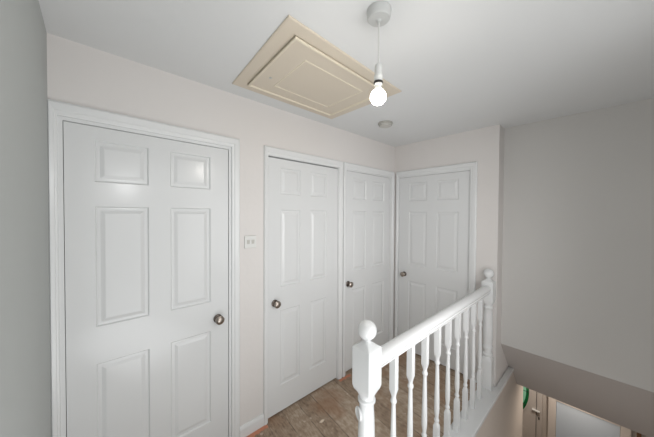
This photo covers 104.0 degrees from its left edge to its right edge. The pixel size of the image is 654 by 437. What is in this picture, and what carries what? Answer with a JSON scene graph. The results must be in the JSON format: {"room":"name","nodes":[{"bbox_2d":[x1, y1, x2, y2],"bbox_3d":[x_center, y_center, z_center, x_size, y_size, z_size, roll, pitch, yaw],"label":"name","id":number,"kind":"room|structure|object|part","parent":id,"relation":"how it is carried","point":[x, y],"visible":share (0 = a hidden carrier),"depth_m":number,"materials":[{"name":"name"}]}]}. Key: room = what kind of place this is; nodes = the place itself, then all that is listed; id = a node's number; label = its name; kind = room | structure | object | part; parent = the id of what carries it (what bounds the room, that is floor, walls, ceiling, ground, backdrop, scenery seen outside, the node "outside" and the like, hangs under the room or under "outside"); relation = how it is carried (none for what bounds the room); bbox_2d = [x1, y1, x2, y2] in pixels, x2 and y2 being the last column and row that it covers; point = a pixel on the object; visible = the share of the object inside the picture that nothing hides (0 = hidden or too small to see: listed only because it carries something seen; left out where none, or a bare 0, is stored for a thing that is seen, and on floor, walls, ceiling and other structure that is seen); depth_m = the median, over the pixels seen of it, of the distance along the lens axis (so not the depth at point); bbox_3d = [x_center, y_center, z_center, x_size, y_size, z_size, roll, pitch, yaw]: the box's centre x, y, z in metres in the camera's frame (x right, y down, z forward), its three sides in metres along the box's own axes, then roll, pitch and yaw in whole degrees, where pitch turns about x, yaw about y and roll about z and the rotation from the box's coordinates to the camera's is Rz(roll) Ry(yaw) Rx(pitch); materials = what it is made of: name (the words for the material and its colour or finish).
{"room":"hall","nodes":[
{"label":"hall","id":0,"kind":"room"},
{"bbox_2d":[0,0,50,436],"bbox_3d":[-0.570,0.498,0.340,0.100,2.610,2.120,-1,1,-43],"label":"wall","id":1,"kind":"structure","parent":0,"point":[25,375],"depth_m":0.72,"materials":[{"name":"paint"}]},
{"bbox_2d":[47,33,394,425],"bbox_3d":[-0.274,0.344,2.145,2.982,2.360,0.140,-1,1,-43],"label":"wall","id":2,"kind":"structure","parent":0,"point":[77,73],"depth_m":1.76,"materials":[{"name":"paint"}]},
{"bbox_2d":[47,99,239,436],"bbox_3d":[-0.945,0.499,1.471,0.880,2.065,0.148,-1,1,-43],"label":"door","id":3,"kind":"structure","parent":2,"relation":"in","point":[144,215],"depth_m":1.39,"materials":[{"name":"white wood"}]},
{"bbox_3d":[-0.690,0.652,1.640,0.055,0.055,0.047,-1,1,-43],"label":"knob","id":4,"kind":"part","parent":3,"relation":"part of","materials":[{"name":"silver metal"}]},
{"bbox_2d":[244,235,255,247],"bbox_3d":[-0.537,0.164,1.793,0.086,0.086,0.014,-1,1,-43],"label":"light switch","id":5,"kind":"object","parent":2,"relation":"attached to","point":[249,241],"visible":1,"depth_m":1.79,"materials":[{"name":"white plastic"}]},
{"bbox_2d":[240,414,263,436],"bbox_3d":[-0.536,1.486,1.824,0.183,0.085,0.015,-1,1,-43],"label":"baseboard","id":6,"kind":"structure","parent":2,"relation":"attached to","point":[256,423],"depth_m":1.82,"materials":[{"name":"white wood"}]},
{"bbox_2d":[263,145,342,424],"bbox_3d":[-0.182,0.495,2.173,0.823,2.059,0.148,-1,1,-43],"label":"door","id":7,"kind":"structure","parent":2,"relation":"in","point":[303,217],"depth_m":2.12,"materials":[{"name":"white wood"}]},
{"bbox_3d":[-0.377,0.648,1.928,0.055,0.055,0.047,-1,1,-43],"label":"knob","id":8,"kind":"part","parent":7,"relation":"part of","materials":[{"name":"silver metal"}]},
{"bbox_2d":[342,162,394,376],"bbox_3d":[0.446,0.489,2.750,0.855,2.059,0.148,-1,1,-43],"label":"door","id":9,"kind":"structure","parent":2,"relation":"in","point":[368,192],"depth_m":2.70,"materials":[{"name":"white wood"}]},
{"bbox_2d":[38,0,653,146],"bbox_3d":[0.738,-0.869,1.513,3.632,0.100,2.320,-1,1,-43],"label":"ceiling","id":10,"kind":"structure","parent":0,"point":[458,66],"depth_m":1.21,"materials":[{"name":"paint"}]},
{"bbox_2d":[232,15,401,118],"bbox_3d":[-0.057,-0.814,1.574,0.890,0.020,0.686,-1,1,-43],"label":"hatch","id":11,"kind":"object","parent":10,"relation":"attached to","point":[296,66],"visible":0.98,"depth_m":1.45,"materials":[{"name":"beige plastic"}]},
{"bbox_3d":[-0.056,-0.818,1.578,0.753,0.012,0.557,-1,1,-43],"label":"hatch panel","id":12,"kind":"part","parent":11,"relation":"part of","materials":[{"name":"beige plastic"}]},
{"bbox_3d":[-0.052,-0.811,1.589,0.479,0.003,0.348,-1,1,-43],"label":"moulding","id":13,"kind":"part","parent":11,"relation":"part of","materials":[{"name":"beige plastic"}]},
{"bbox_2d":[367,1,391,105],"bbox_3d":[0.202,-0.630,1.001,0.096,0.366,0.096,-1,1,-43],"label":"pendant light","id":14,"kind":"object","parent":10,"relation":"hanging from","point":[378,12],"visible":1,"depth_m":0.99,"materials":[{"name":"grey plastic"}]},
{"bbox_3d":[0.201,-0.475,1.004,0.062,0.058,0.062,-1,1,-43],"label":"bulb","id":15,"kind":"part","parent":14,"relation":"part of","materials":[{"name":"white glass"}]},
{"bbox_3d":[0.202,-0.678,1.000,0.006,0.180,0.006,-1,1,-43],"label":"cord","id":16,"kind":"part","parent":14,"relation":"part of","materials":[{"name":"white plastic"}]},
{"bbox_2d":[378,120,392,127],"bbox_3d":[0.509,-0.814,2.225,0.126,0.036,0.126,-1,1,-43],"label":"smoke detector","id":17,"kind":"object","parent":10,"relation":"attached to","point":[383,124],"visible":1,"depth_m":2.19,"materials":[{"name":"grey plastic"}]},
{"bbox_2d":[255,351,476,436],"bbox_3d":[0.449,1.667,1.373,2.982,0.250,2.220,-1,1,-43],"label":"floor","id":18,"kind":"structure","parent":0,"point":[331,402],"depth_m":2.05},
{"bbox_2d":[247,425,267,436],"bbox_3d":[-0.511,1.528,1.811,0.200,0.002,0.037,-1,1,-43],"label":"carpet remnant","id":19,"kind":"object","parent":18,"relation":"on","point":[258,431],"visible":1,"depth_m":1.83,"materials":[{"name":"brown carpet"}]},
{"bbox_2d":[393,124,507,386],"bbox_3d":[1.429,0.342,2.902,0.750,2.360,1.052,-1,1,-43],"label":"wall","id":20,"kind":"structure","parent":0,"point":[485,146],"depth_m":2.35,"materials":[{"name":"paint"}]},
{"bbox_2d":[395,161,477,379],"bbox_3d":[1.123,0.493,2.720,0.148,2.059,0.853,-1,1,-43],"label":"door","id":21,"kind":"structure","parent":20,"relation":"in","point":[436,207],"depth_m":2.68,"materials":[{"name":"white wood"}]},
{"bbox_2d":[475,373,522,436],"bbox_3d":[1.194,2.836,2.003,2.890,2.599,0.027,-1,1,-43],"label":"wall","id":22,"kind":"structure","parent":0,"point":[505,418],"depth_m":2.46,"materials":[{"name":"beige paint"}]},
{"bbox_2d":[442,367,513,436],"bbox_3d":[0.990,1.522,1.846,2.296,0.030,0.146,-1,1,-43],"label":"trim","id":23,"kind":"structure","parent":22,"relation":"attached to","point":[470,427],"depth_m":2.00,"materials":[{"name":"white wood"}]},
{"bbox_2d":[352,269,495,436],"bbox_3d":[0.802,0.972,1.695,1.812,1.072,0.089,-1,1,-43],"label":"balustrade","id":24,"kind":"object","parent":23,"relation":"on","point":[368,358],"visible":1,"depth_m":1.51,"materials":[{"name":"white wood"}]},
{"bbox_3d":[0.171,1.020,1.116,0.089,0.990,0.089,-1,1,-43],"label":"newel post","id":25,"kind":"part","parent":24,"relation":"part of","materials":[{"name":"white wood"}]},
{"bbox_3d":[0.803,0.632,1.688,1.639,0.076,0.066,-1,1,-43],"label":"handrail","id":26,"kind":"part","parent":24,"relation":"part of","materials":[{"name":"white wood"}]},
{"bbox_3d":[1.436,1.015,2.279,0.089,0.974,0.089,-1,1,-43],"label":"newel post","id":27,"kind":"part","parent":24,"relation":"part of","materials":[{"name":"white wood"}]},
{"bbox_2d":[501,344,653,436],"bbox_3d":[2.935,1.472,2.871,2.592,0.609,1.067,-1,1,-43],"label":"wall","id":28,"kind":"structure","parent":22,"relation":"attached to","point":[628,406],"depth_m":2.15,"materials":[{"name":"grey paint"}]},
{"bbox_2d":[536,395,545,436],"bbox_3d":[3.557,2.936,4.124,0.100,2.355,2.020,-1,1,-43],"label":"wall","id":29,"kind":"structure","parent":0,"point":[544,396],"depth_m":4.11,"materials":[{"name":"beige paint"}]},
{"bbox_2d":[522,387,542,436],"bbox_3d":[3.138,3.081,4.451,0.075,2.050,0.945,-1,1,-43],"label":"door","id":30,"kind":"structure","parent":29,"relation":"in","point":[532,400],"depth_m":4.19,"materials":[{"name":"beige wood"}]},
{"bbox_3d":[3.247,3.693,4.331,0.006,0.430,0.250,-1,1,-43],"label":"panel","id":31,"kind":"part","parent":30,"relation":"part of","materials":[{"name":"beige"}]},
{"bbox_3d":[3.130,2.866,4.443,0.014,1.060,0.657,-1,1,-43],"label":"oval moulding","id":32,"kind":"part","parent":30,"relation":"part of","materials":[{"name":"green glass"}]},
{"bbox_3d":[3.154,3.081,4.467,0.030,2.050,0.945,-1,1,-43],"label":"frame","id":33,"kind":"part","parent":30,"relation":"part of","materials":[{"name":"beige wood"}]},
{"bbox_2d":[501,98,653,391],"bbox_3d":[2.205,0.176,2.172,0.590,1.995,1.068,-1,1,-43],"label":"wall","id":34,"kind":"structure","parent":0,"point":[578,242],"depth_m":1.97,"materials":[{"name":"paint"}]},
{"bbox_2d":[546,396,647,436],"bbox_3d":[2.995,2.955,2.830,0.080,2.354,0.875,-1,1,-43],"label":"wall partition","id":35,"kind":"structure","parent":0,"point":[633,433],"depth_m":3.10,"materials":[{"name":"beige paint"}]},
{"bbox_2d":[547,397,630,436],"bbox_3d":[2.889,3.116,2.864,0.030,2.030,0.645,-1,1,-43],"label":"door","id":36,"kind":"structure","parent":35,"relation":"in","point":[564,420],"depth_m":2.91,"materials":[{"name":"grey paint"}]}
]}

